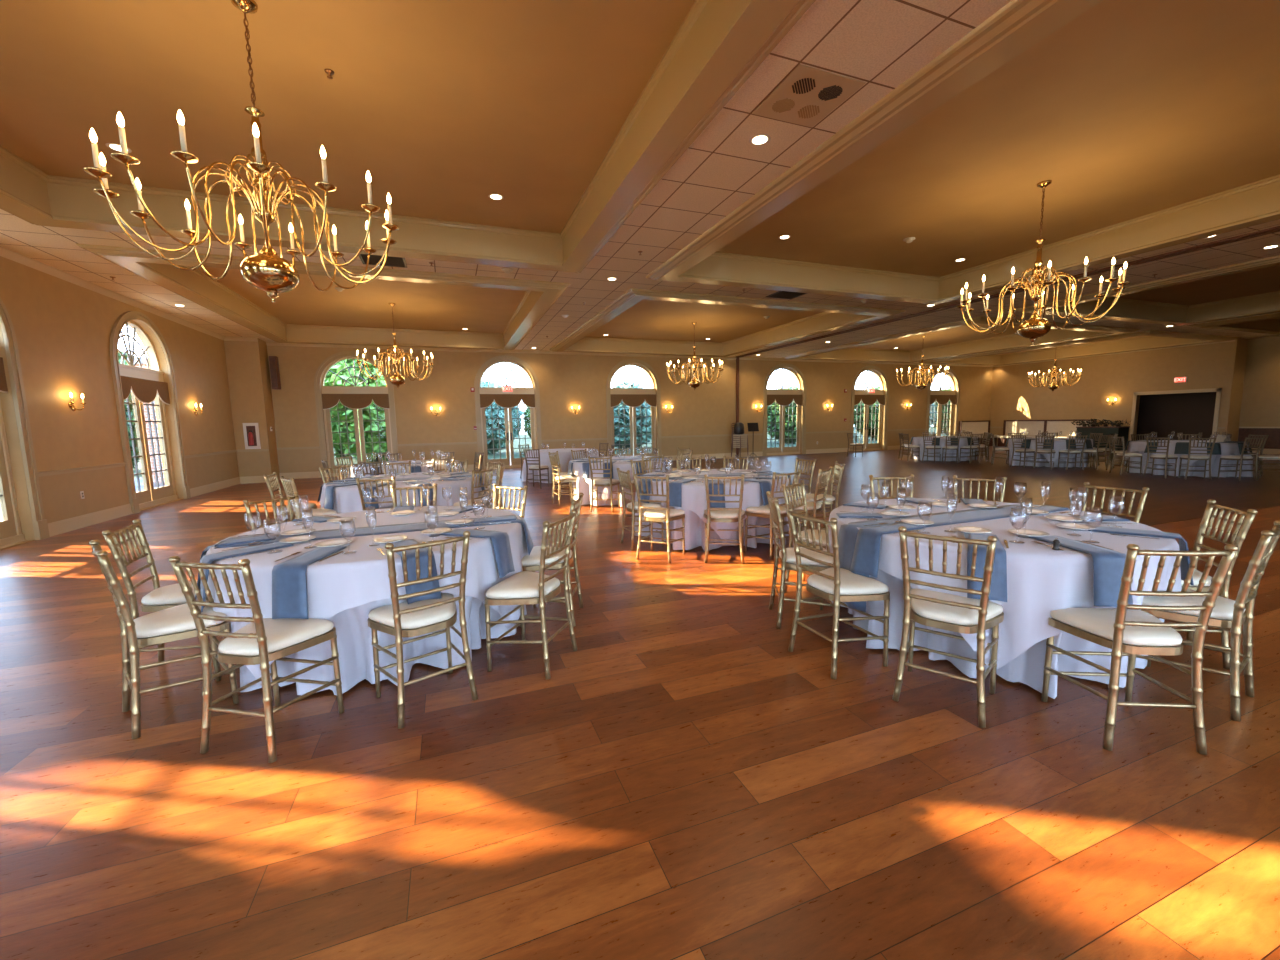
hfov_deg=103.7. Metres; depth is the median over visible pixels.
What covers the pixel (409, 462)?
chair
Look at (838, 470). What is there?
chair
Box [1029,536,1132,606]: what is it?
napkin
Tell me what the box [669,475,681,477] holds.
plate
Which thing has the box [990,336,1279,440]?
wall
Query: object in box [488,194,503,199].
recessed light
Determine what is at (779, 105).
grille
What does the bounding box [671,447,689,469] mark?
chair
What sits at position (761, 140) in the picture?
recessed light
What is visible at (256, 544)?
fork
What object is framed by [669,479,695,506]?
napkin
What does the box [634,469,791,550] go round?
tablecloth
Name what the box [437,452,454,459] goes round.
chair
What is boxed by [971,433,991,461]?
chair
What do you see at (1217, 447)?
napkin
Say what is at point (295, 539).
plate
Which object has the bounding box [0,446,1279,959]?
floor
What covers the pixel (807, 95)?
ceiling vent
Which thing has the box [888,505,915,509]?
plate
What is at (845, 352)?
trim
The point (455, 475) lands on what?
napkin
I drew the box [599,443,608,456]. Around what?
chair
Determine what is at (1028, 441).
napkin
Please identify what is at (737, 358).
trim
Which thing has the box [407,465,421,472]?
napkin
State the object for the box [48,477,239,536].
baseboard
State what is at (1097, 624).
seat cushion
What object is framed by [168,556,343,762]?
chair
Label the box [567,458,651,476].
table runner
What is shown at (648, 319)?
ceiling
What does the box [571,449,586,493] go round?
chair
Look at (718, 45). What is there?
trim
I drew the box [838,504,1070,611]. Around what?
table runner
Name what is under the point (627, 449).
chair
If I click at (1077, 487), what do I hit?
champagne flute
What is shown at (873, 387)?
tree
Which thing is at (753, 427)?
music stand
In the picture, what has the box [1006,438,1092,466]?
tablecloth
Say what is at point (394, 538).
plate
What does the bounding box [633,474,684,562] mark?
chair
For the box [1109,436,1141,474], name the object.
chair
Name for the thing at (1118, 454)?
seat cushion
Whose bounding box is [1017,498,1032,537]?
champagne flute
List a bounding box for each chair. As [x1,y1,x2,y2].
[89,540,238,738]
[102,519,223,671]
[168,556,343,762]
[243,493,300,529]
[263,472,316,524]
[280,476,336,518]
[319,465,346,482]
[321,460,330,480]
[335,456,353,478]
[356,476,396,510]
[360,461,385,476]
[368,531,477,728]
[377,453,398,461]
[382,461,410,474]
[391,483,437,507]
[433,457,454,471]
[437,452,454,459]
[445,460,467,471]
[453,467,493,507]
[469,452,483,473]
[477,453,483,475]
[477,463,504,509]
[480,460,500,507]
[484,510,577,679]
[493,483,527,517]
[518,444,529,477]
[519,493,583,626]
[523,449,548,488]
[548,451,573,499]
[548,453,576,505]
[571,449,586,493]
[588,456,619,511]
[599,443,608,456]
[610,447,628,455]
[617,468,663,549]
[630,458,651,491]
[631,455,663,493]
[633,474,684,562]
[642,447,659,455]
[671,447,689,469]
[676,456,700,469]
[679,451,690,469]
[687,449,692,468]
[703,474,744,563]
[723,456,748,469]
[731,423,748,446]
[731,425,748,448]
[731,427,748,450]
[731,429,748,452]
[731,431,748,454]
[731,433,747,456]
[731,440,747,457]
[745,470,800,558]
[766,491,833,628]
[781,480,828,602]
[782,466,832,534]
[787,508,889,679]
[794,457,815,515]
[801,461,844,530]
[847,433,862,456]
[869,474,913,499]
[892,526,1003,727]
[898,433,911,458]
[901,434,919,460]
[922,434,940,461]
[942,434,960,462]
[953,475,1006,501]
[959,434,982,462]
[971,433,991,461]
[977,432,989,459]
[990,434,1008,464]
[1007,433,1020,460]
[1010,435,1034,467]
[1033,435,1055,468]
[1041,433,1057,437]
[1041,544,1238,754]
[1058,435,1087,469]
[1080,435,1108,469]
[1081,482,1148,522]
[1088,433,1102,464]
[1092,434,1117,467]
[1106,435,1127,471]
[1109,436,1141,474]
[1125,520,1279,720]
[1130,434,1147,440]
[1143,437,1177,477]
[1173,499,1257,668]
[1178,434,1200,439]
[1178,438,1215,479]
[1217,437,1264,480]
[1247,434,1268,474]
[1255,455,1279,478]
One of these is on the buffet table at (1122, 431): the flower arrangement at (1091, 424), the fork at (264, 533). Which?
the flower arrangement at (1091, 424)
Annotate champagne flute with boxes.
[302,508,316,547]
[366,506,379,545]
[428,500,439,536]
[459,493,469,525]
[944,494,956,532]
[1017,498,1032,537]
[1067,495,1082,535]
[1076,487,1087,522]
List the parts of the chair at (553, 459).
post, post, seat frame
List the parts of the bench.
rail, panel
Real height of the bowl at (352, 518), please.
0.110 m
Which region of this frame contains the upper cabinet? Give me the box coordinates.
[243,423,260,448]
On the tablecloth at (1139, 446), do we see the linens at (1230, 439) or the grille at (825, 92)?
the linens at (1230, 439)
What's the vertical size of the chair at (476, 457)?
0.905 m
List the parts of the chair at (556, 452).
post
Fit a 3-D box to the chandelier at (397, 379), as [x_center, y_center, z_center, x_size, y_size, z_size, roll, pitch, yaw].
[-5.657,-3.082,11.611,1.744,1.920,1.736,-6,8,-34]
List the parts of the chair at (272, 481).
post, post, seat frame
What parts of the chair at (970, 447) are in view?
post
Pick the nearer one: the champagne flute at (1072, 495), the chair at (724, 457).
the champagne flute at (1072, 495)
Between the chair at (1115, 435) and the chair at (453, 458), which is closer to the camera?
the chair at (453, 458)
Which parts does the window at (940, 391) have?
door, door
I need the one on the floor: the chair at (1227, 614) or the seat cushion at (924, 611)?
the chair at (1227, 614)
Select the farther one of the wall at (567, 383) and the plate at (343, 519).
the wall at (567, 383)
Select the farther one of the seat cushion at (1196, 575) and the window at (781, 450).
the window at (781, 450)
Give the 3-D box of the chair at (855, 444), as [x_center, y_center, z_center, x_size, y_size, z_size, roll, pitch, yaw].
[8.087,-1.327,18.947,0.450,0.905,0.456,-5,8,-30]
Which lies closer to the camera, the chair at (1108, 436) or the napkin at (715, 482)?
the napkin at (715, 482)
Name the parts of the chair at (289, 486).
post, post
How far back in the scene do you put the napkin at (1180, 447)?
11.12 m
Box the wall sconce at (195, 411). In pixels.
[193,403,202,415]
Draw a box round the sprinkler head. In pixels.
[324,69,333,78]
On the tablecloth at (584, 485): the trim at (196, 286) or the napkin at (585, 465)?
the napkin at (585, 465)
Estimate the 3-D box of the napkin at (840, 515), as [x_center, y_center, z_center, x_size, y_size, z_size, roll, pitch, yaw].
[1.542,0.249,3.543,0.310,0.008,0.148,0,7,5]
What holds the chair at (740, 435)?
on the chair at (732, 425)
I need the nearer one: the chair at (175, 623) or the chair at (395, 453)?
the chair at (175, 623)
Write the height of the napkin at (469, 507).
0.008 m
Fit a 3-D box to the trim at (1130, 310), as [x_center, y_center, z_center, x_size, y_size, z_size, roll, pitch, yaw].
[13.071,-3.881,9.162,6.640,0.461,7.710,-4,7,-20]
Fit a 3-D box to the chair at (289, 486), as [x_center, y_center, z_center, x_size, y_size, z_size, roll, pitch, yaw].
[-3.781,0.403,5.786,0.450,0.920,0.444,4,9,40]
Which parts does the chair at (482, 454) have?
post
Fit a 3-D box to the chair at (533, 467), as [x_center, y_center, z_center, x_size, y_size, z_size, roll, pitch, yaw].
[-2.360,-0.267,11.437,0.456,0.905,0.450,1,7,16]
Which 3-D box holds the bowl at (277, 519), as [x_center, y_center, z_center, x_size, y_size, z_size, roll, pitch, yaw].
[-2.047,0.274,2.800,0.078,0.110,0.078,-4,7,-20]
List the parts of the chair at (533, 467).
post, post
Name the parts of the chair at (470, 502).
post, rail, post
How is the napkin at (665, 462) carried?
on the tablecloth at (584, 485)
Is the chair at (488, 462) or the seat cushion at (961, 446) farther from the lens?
the seat cushion at (961, 446)
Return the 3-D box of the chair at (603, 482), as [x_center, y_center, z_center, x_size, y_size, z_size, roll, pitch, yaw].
[-0.593,0.050,8.334,0.450,0.920,0.445,0,7,12]
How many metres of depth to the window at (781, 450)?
20.50 m
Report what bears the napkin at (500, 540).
on the tablecloth at (342, 589)
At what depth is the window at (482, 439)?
16.63 m
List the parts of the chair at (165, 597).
post, rail, rail, rail, rail, post, seat frame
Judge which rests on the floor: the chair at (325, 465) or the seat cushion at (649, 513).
the chair at (325, 465)
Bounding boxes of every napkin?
[200,542,293,611]
[215,534,278,546]
[272,546,346,618]
[292,516,332,522]
[324,483,365,509]
[329,479,355,481]
[345,477,372,478]
[362,483,390,508]
[370,465,391,475]
[385,539,441,603]
[393,506,413,511]
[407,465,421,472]
[408,481,432,506]
[429,463,454,471]
[439,478,465,479]
[439,529,514,577]
[448,505,481,512]
[449,472,468,474]
[451,475,485,493]
[474,515,515,523]
[582,461,601,477]
[603,461,616,478]
[627,461,646,475]
[639,477,673,501]
[641,474,664,475]
[647,459,668,470]
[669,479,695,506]
[708,480,724,507]
[735,478,770,505]
[752,470,771,472]
[754,476,781,478]
[759,473,792,492]
[836,513,882,517]
[843,502,888,508]
[850,522,925,577]
[895,497,930,503]
[932,437,942,445]
[947,437,957,445]
[958,437,973,444]
[960,498,986,504]
[964,532,1006,601]
[1021,439,1034,448]
[1027,505,1067,512]
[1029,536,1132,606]
[1043,439,1053,448]
[1058,439,1075,448]
[1072,515,1129,520]
[1076,438,1096,447]
[1078,439,1092,448]
[1088,525,1193,585]
[1144,442,1163,452]
[1174,442,1188,453]
[1199,442,1220,454]
[1216,442,1247,454]
[1226,441,1251,452]
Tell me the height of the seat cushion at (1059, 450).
0.054 m
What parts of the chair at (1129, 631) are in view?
leg, seat frame, post, leg, rail, rail, rail, rail, post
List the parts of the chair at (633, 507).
post, post, seat frame, leg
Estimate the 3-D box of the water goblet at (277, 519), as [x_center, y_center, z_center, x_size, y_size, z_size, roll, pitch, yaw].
[-2.046,0.311,2.805,0.078,0.185,0.078,-4,7,-20]
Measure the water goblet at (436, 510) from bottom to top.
0.185 m
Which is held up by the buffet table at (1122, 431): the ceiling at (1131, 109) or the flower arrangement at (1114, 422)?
the flower arrangement at (1114, 422)
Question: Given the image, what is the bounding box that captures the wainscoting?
[38,452,238,522]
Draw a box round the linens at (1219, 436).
[1211,435,1229,437]
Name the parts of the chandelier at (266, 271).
bulb, bulb, bulb, bulb, arm, arm, bulb, arm, bulb, arm, arm, arm, bulb, chain, cord, arm, bulb, arm, globe, arm, arm, arm, arm, bulb, arm, arm, arm, bulb, bulb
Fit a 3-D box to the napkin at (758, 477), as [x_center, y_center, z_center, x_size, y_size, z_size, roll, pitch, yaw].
[1.505,-0.025,5.931,0.310,0.008,0.148,3,8,30]
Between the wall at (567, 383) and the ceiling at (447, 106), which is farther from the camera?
the wall at (567, 383)
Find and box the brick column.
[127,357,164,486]
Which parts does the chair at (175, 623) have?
rail, post, post, rail, seat frame, leg, leg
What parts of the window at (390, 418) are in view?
door, door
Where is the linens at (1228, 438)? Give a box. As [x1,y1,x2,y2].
[1209,437,1230,439]
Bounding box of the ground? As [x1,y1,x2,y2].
[133,427,947,478]
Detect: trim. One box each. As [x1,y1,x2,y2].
[0,0,815,272]
[0,246,224,339]
[38,450,236,476]
[75,243,570,349]
[224,336,257,341]
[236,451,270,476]
[237,449,268,451]
[265,341,992,366]
[277,429,925,449]
[277,430,977,472]
[549,288,905,356]
[646,0,1279,304]
[736,226,1279,357]
[736,357,738,456]
[782,316,1139,362]
[919,330,1241,365]
[990,428,1224,444]
[993,340,1234,366]
[1016,255,1279,325]
[1187,313,1279,334]
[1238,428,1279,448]
[1239,427,1279,454]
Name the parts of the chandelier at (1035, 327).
arm, arm, arm, arm, arm, arm, arm, globe, arm, chain, arm, arm, arm, arm, arm, arm, arm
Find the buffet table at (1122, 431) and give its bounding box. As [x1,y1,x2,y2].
[1076,426,1129,449]
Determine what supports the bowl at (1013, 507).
on the water goblet at (1013, 507)
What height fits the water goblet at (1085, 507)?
0.185 m
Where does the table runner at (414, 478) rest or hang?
on the tablecloth at (345, 498)
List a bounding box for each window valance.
[0,357,7,392]
[120,376,169,404]
[322,394,388,409]
[480,394,534,407]
[610,394,655,406]
[767,395,801,405]
[854,395,884,404]
[930,395,956,404]
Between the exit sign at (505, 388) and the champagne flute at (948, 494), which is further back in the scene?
the exit sign at (505, 388)
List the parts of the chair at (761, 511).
leg, seat frame, post, rail, post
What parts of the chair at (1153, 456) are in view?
post, seat frame, post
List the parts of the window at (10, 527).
door, frame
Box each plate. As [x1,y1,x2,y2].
[279,535,315,542]
[281,528,314,534]
[315,539,351,546]
[327,517,355,522]
[373,535,407,542]
[390,510,415,515]
[420,528,451,534]
[433,511,458,516]
[445,519,472,524]
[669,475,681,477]
[880,511,909,516]
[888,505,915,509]
[901,519,933,524]
[929,502,956,506]
[954,526,991,533]
[967,503,997,508]
[1008,529,1049,536]
[1015,509,1048,513]
[1045,515,1082,521]
[1055,523,1095,529]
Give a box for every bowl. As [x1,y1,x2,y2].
[245,512,260,530]
[264,519,280,535]
[339,518,355,539]
[917,501,931,518]
[1010,507,1026,528]
[1083,507,1102,527]
[1108,496,1125,513]
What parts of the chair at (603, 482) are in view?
post, leg, seat frame, post, leg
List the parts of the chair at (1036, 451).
post, post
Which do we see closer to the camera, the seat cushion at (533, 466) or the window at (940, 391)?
the seat cushion at (533, 466)
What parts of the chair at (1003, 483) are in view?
post, rail, post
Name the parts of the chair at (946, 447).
post, post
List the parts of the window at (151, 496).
door, frame, door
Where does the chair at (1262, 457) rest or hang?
on the floor
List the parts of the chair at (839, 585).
post, rail, rail, rail, rail, post, seat frame, leg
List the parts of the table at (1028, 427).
panel, seat, rail, panel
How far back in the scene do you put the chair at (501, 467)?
6.77 m
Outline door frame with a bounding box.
[1129,388,1221,441]
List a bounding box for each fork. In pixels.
[222,544,262,550]
[237,533,273,536]
[274,552,300,561]
[1031,541,1063,550]
[1102,523,1136,523]
[1111,534,1158,538]
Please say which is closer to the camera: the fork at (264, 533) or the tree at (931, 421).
the fork at (264, 533)
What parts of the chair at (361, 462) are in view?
post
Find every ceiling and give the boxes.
[0,0,695,233]
[0,0,1279,362]
[194,266,526,332]
[586,299,822,342]
[717,0,1279,276]
[852,323,1018,350]
[995,335,1144,354]
[1117,265,1279,305]
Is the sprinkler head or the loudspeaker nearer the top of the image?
the sprinkler head
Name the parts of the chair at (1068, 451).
post, seat frame, post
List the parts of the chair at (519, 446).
post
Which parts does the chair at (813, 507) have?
seat frame, post, post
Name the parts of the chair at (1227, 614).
leg, seat frame, rail, post, rail, rail, post, rail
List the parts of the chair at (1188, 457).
post, seat frame, post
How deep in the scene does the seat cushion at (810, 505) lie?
5.57 m
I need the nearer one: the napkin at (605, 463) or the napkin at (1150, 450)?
the napkin at (605, 463)
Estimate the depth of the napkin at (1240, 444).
10.80 m
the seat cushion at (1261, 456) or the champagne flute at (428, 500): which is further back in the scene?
the seat cushion at (1261, 456)
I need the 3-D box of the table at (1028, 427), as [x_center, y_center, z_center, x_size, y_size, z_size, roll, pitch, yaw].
[17.722,-2.038,22.170,0.600,1.220,3.580,-4,7,-20]
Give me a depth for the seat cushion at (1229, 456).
10.61 m
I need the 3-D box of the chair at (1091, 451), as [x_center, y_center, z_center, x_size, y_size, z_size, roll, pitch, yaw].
[12.005,-0.745,13.265,0.456,0.905,0.450,-3,7,-16]
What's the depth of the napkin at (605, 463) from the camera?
8.47 m
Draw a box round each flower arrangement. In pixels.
[1071,419,1095,426]
[1076,419,1104,426]
[1094,419,1114,426]
[1105,419,1130,426]
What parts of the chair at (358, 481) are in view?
post, rail, rail, rail, post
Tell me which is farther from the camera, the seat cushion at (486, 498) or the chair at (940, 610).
the seat cushion at (486, 498)
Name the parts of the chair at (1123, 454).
post, post, seat frame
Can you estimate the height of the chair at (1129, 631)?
0.920 m
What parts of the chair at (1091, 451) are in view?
post, post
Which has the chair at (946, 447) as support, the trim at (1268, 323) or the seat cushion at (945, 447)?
the seat cushion at (945, 447)
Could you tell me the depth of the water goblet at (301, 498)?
3.60 m
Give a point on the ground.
(771, 443)
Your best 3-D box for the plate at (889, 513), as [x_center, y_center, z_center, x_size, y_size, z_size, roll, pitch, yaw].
[1.794,0.240,3.542,0.190,0.016,0.190,-4,7,-20]
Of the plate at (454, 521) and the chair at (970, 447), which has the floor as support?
the chair at (970, 447)
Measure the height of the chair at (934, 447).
0.905 m
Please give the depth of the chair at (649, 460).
7.31 m
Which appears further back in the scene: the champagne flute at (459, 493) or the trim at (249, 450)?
the trim at (249, 450)
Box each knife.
[231,549,277,557]
[318,551,342,561]
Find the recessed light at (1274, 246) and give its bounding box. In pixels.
[1261,245,1279,248]
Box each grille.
[270,358,277,386]
[772,98,794,112]
[792,78,815,93]
[798,105,819,118]
[818,85,842,100]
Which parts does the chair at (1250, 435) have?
post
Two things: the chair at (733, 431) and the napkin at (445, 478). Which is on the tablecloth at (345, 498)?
the napkin at (445, 478)
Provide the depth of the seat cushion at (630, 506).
5.80 m
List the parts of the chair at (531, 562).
seat frame, post, post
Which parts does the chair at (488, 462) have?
post, post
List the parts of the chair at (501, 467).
post, post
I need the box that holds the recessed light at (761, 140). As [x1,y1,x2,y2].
[749,134,770,145]
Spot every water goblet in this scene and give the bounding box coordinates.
[245,512,261,544]
[264,519,281,553]
[291,498,304,524]
[339,518,356,553]
[424,510,438,541]
[473,501,484,528]
[860,484,871,509]
[900,479,910,502]
[917,501,931,533]
[1009,507,1026,543]
[1082,507,1102,542]
[1107,496,1125,527]
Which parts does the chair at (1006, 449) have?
post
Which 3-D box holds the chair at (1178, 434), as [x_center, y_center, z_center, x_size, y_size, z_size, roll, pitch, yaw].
[13.630,-0.691,12.535,0.450,0.905,0.456,-6,8,-38]
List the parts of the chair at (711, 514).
leg, post, seat frame, rail, rail, rail, rail, post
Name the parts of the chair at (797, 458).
post, post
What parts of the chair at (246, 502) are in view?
post, rail, rail, post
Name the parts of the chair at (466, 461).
rail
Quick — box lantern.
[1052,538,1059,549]
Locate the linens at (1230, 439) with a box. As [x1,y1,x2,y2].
[1208,439,1230,441]
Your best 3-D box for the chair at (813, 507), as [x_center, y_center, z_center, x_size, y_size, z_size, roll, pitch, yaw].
[1.887,0.308,5.694,0.444,0.920,0.450,4,8,38]
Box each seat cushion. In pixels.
[134,600,226,637]
[141,580,207,604]
[218,618,333,655]
[278,503,315,511]
[295,508,336,517]
[368,593,455,628]
[453,499,485,505]
[477,493,492,499]
[486,571,559,598]
[521,546,571,565]
[529,465,547,468]
[555,475,576,479]
[594,479,618,483]
[627,501,661,509]
[644,509,684,517]
[704,509,744,518]
[746,504,786,514]
[779,546,832,566]
[783,500,820,509]
[797,529,825,545]
[806,494,834,501]
[807,567,888,594]
[910,589,1002,624]
[942,446,956,448]
[960,446,976,447]
[995,447,1008,449]
[1016,449,1034,450]
[1035,450,1054,451]
[1050,608,1182,645]
[1059,450,1080,451]
[1084,449,1103,451]
[1117,453,1141,455]
[1142,589,1244,619]
[1150,454,1177,457]
[1180,455,1208,458]
[1181,569,1212,585]
[1221,455,1252,458]
[1258,455,1279,457]
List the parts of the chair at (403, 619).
leg, post, seat frame, rail, rail, rail, rail, leg, post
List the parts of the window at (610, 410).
door, door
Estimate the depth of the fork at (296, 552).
2.71 m
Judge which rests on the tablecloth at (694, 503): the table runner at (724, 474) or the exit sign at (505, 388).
the table runner at (724, 474)
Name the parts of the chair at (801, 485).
post, rail, post, seat frame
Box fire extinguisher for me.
[248,430,253,444]
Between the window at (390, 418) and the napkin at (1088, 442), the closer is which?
the napkin at (1088, 442)
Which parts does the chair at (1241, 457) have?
leg, seat frame, post, post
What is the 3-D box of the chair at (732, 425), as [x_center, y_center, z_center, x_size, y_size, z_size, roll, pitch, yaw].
[3.753,-1.628,18.977,0.481,0.906,0.493,-7,9,-40]
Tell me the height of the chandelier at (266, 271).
1.920 m
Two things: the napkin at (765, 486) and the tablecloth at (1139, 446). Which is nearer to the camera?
the napkin at (765, 486)
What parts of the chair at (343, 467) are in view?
post, post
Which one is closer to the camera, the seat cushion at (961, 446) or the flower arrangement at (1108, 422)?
the seat cushion at (961, 446)
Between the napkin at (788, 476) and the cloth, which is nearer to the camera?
the napkin at (788, 476)
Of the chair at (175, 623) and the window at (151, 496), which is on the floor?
the chair at (175, 623)
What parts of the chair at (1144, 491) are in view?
post, rail, rail, post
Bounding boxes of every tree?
[118,350,139,468]
[324,359,387,461]
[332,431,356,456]
[481,379,523,453]
[522,406,530,437]
[613,381,650,448]
[767,385,797,442]
[854,386,879,438]
[929,403,936,427]
[932,386,951,432]
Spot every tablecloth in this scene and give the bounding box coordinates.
[206,506,527,694]
[320,472,481,513]
[350,460,461,476]
[522,448,598,482]
[571,456,670,506]
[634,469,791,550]
[826,499,1181,698]
[911,436,978,460]
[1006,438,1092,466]
[1124,440,1252,477]
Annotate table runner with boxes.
[195,515,533,598]
[317,474,483,502]
[348,461,464,476]
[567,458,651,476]
[637,471,777,502]
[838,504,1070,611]
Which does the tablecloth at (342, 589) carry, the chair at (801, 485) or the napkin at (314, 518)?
the napkin at (314, 518)
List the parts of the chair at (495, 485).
post, rail, rail, post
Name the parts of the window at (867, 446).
door, door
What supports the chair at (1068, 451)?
on the floor
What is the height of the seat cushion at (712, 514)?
0.054 m
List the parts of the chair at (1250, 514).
seat frame, post, rail, rail, rail, rail, post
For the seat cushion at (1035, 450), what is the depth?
13.43 m
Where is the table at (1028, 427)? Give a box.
[997,419,1095,446]
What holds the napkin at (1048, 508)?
on the table runner at (847, 536)
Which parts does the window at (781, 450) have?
door, door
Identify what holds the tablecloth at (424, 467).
on the round table
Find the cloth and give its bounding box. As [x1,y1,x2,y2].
[734,422,743,434]
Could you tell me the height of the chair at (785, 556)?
0.920 m
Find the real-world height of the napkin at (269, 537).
0.008 m
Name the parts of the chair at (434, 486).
post, rail, post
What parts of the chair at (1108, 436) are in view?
post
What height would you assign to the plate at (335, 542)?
0.016 m
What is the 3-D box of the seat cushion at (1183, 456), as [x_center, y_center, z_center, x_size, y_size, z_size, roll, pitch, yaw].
[12.061,-0.502,10.898,0.441,0.054,0.360,3,8,33]
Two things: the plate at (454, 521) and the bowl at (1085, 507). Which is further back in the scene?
the plate at (454, 521)
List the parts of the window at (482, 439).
door, door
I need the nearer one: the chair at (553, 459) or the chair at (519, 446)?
the chair at (553, 459)
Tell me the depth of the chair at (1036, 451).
13.41 m
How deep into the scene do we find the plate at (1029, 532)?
2.91 m
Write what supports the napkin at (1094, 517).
on the tablecloth at (1041, 579)
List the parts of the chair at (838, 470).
seat frame, post, post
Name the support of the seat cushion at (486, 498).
on the chair at (501, 467)
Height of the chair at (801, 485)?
0.920 m
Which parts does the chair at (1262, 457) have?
seat frame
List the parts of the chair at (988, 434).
post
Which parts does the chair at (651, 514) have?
post, rail, leg, rail, rail, rail, seat frame, post, leg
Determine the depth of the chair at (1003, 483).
4.48 m
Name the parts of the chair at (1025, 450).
post, seat frame, post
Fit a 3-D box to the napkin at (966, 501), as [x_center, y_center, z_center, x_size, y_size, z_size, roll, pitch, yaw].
[2.661,0.174,4.011,0.148,0.008,0.310,2,7,25]
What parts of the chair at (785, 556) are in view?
post, post, seat frame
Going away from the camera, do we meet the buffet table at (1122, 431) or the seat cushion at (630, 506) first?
the seat cushion at (630, 506)
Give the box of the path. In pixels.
[0,454,633,520]
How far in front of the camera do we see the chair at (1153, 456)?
11.22 m
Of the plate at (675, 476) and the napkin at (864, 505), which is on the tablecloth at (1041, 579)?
the napkin at (864, 505)
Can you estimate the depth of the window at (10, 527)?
6.69 m
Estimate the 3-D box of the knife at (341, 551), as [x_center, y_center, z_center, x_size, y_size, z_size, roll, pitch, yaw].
[-1.653,0.407,2.704,0.017,0.003,0.220,-1,7,0]
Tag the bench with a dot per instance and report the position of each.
(976, 427)
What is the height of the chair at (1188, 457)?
0.905 m
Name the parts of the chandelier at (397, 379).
arm, arm, arm, globe, arm, arm, arm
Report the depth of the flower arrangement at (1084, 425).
20.26 m
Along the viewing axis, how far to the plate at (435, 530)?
3.26 m
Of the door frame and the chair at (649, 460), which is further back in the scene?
the door frame
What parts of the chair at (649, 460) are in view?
post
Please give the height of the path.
0.110 m
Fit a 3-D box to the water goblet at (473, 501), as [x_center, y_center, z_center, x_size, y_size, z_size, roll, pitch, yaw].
[-1.070,0.231,3.345,0.078,0.185,0.078,-4,7,-20]
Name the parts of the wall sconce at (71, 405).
plate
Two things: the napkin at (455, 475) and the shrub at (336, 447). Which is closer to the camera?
the napkin at (455, 475)
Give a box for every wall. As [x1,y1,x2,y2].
[0,256,235,549]
[267,346,992,476]
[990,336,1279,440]
[1136,392,1216,440]
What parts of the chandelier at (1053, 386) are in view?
globe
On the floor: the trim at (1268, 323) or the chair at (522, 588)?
the chair at (522, 588)
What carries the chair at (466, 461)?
on the floor
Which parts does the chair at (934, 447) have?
post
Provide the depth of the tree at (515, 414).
26.67 m
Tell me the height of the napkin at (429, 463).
0.260 m
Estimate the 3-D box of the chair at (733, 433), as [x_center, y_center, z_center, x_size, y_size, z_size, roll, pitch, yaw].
[3.759,-1.330,19.012,0.481,0.906,0.493,-7,9,-40]
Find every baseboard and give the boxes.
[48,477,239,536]
[239,476,265,483]
[279,445,909,479]
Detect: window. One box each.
[0,297,49,546]
[110,311,190,513]
[314,351,398,476]
[474,355,541,469]
[606,359,661,456]
[762,363,806,455]
[849,366,888,450]
[926,368,960,435]
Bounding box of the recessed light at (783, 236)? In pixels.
[778,235,790,238]
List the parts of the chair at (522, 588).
leg, leg, seat frame, post, rail, rail, rail, rail, post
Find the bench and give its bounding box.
[958,420,998,445]
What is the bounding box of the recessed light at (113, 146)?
[105,143,131,152]
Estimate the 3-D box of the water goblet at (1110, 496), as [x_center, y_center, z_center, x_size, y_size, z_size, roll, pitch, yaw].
[2.886,0.191,3.050,0.078,0.185,0.078,-4,7,-20]
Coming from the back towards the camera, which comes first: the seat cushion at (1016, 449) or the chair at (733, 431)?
the chair at (733, 431)
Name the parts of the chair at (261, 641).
post, rail, rail, rail, rail, post, leg, seat frame, leg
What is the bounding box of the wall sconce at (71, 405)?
[68,392,85,410]
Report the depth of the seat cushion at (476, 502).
6.20 m
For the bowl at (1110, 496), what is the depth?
3.05 m
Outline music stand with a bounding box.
[747,423,758,434]
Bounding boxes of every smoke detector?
[502,268,512,273]
[903,237,914,242]
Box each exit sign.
[502,386,512,391]
[1174,377,1186,382]
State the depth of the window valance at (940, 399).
23.41 m
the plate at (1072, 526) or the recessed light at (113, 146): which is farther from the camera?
the recessed light at (113, 146)
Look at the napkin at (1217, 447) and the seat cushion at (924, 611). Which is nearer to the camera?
the seat cushion at (924, 611)
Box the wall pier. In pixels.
[224,338,279,479]
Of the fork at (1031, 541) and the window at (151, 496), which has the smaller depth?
the fork at (1031, 541)
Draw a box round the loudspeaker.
[269,356,280,389]
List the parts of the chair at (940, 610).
post, leg, rail, rail, rail, rail, seat frame, post, leg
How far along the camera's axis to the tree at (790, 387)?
33.21 m
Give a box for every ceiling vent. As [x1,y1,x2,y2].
[359,254,406,267]
[752,64,865,127]
[766,291,805,298]
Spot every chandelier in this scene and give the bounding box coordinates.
[83,0,399,302]
[355,303,434,387]
[666,322,723,390]
[896,336,949,390]
[957,180,1130,343]
[1027,350,1081,390]
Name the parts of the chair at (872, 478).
post, rail, rail, post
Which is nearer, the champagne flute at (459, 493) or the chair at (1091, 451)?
the champagne flute at (459, 493)

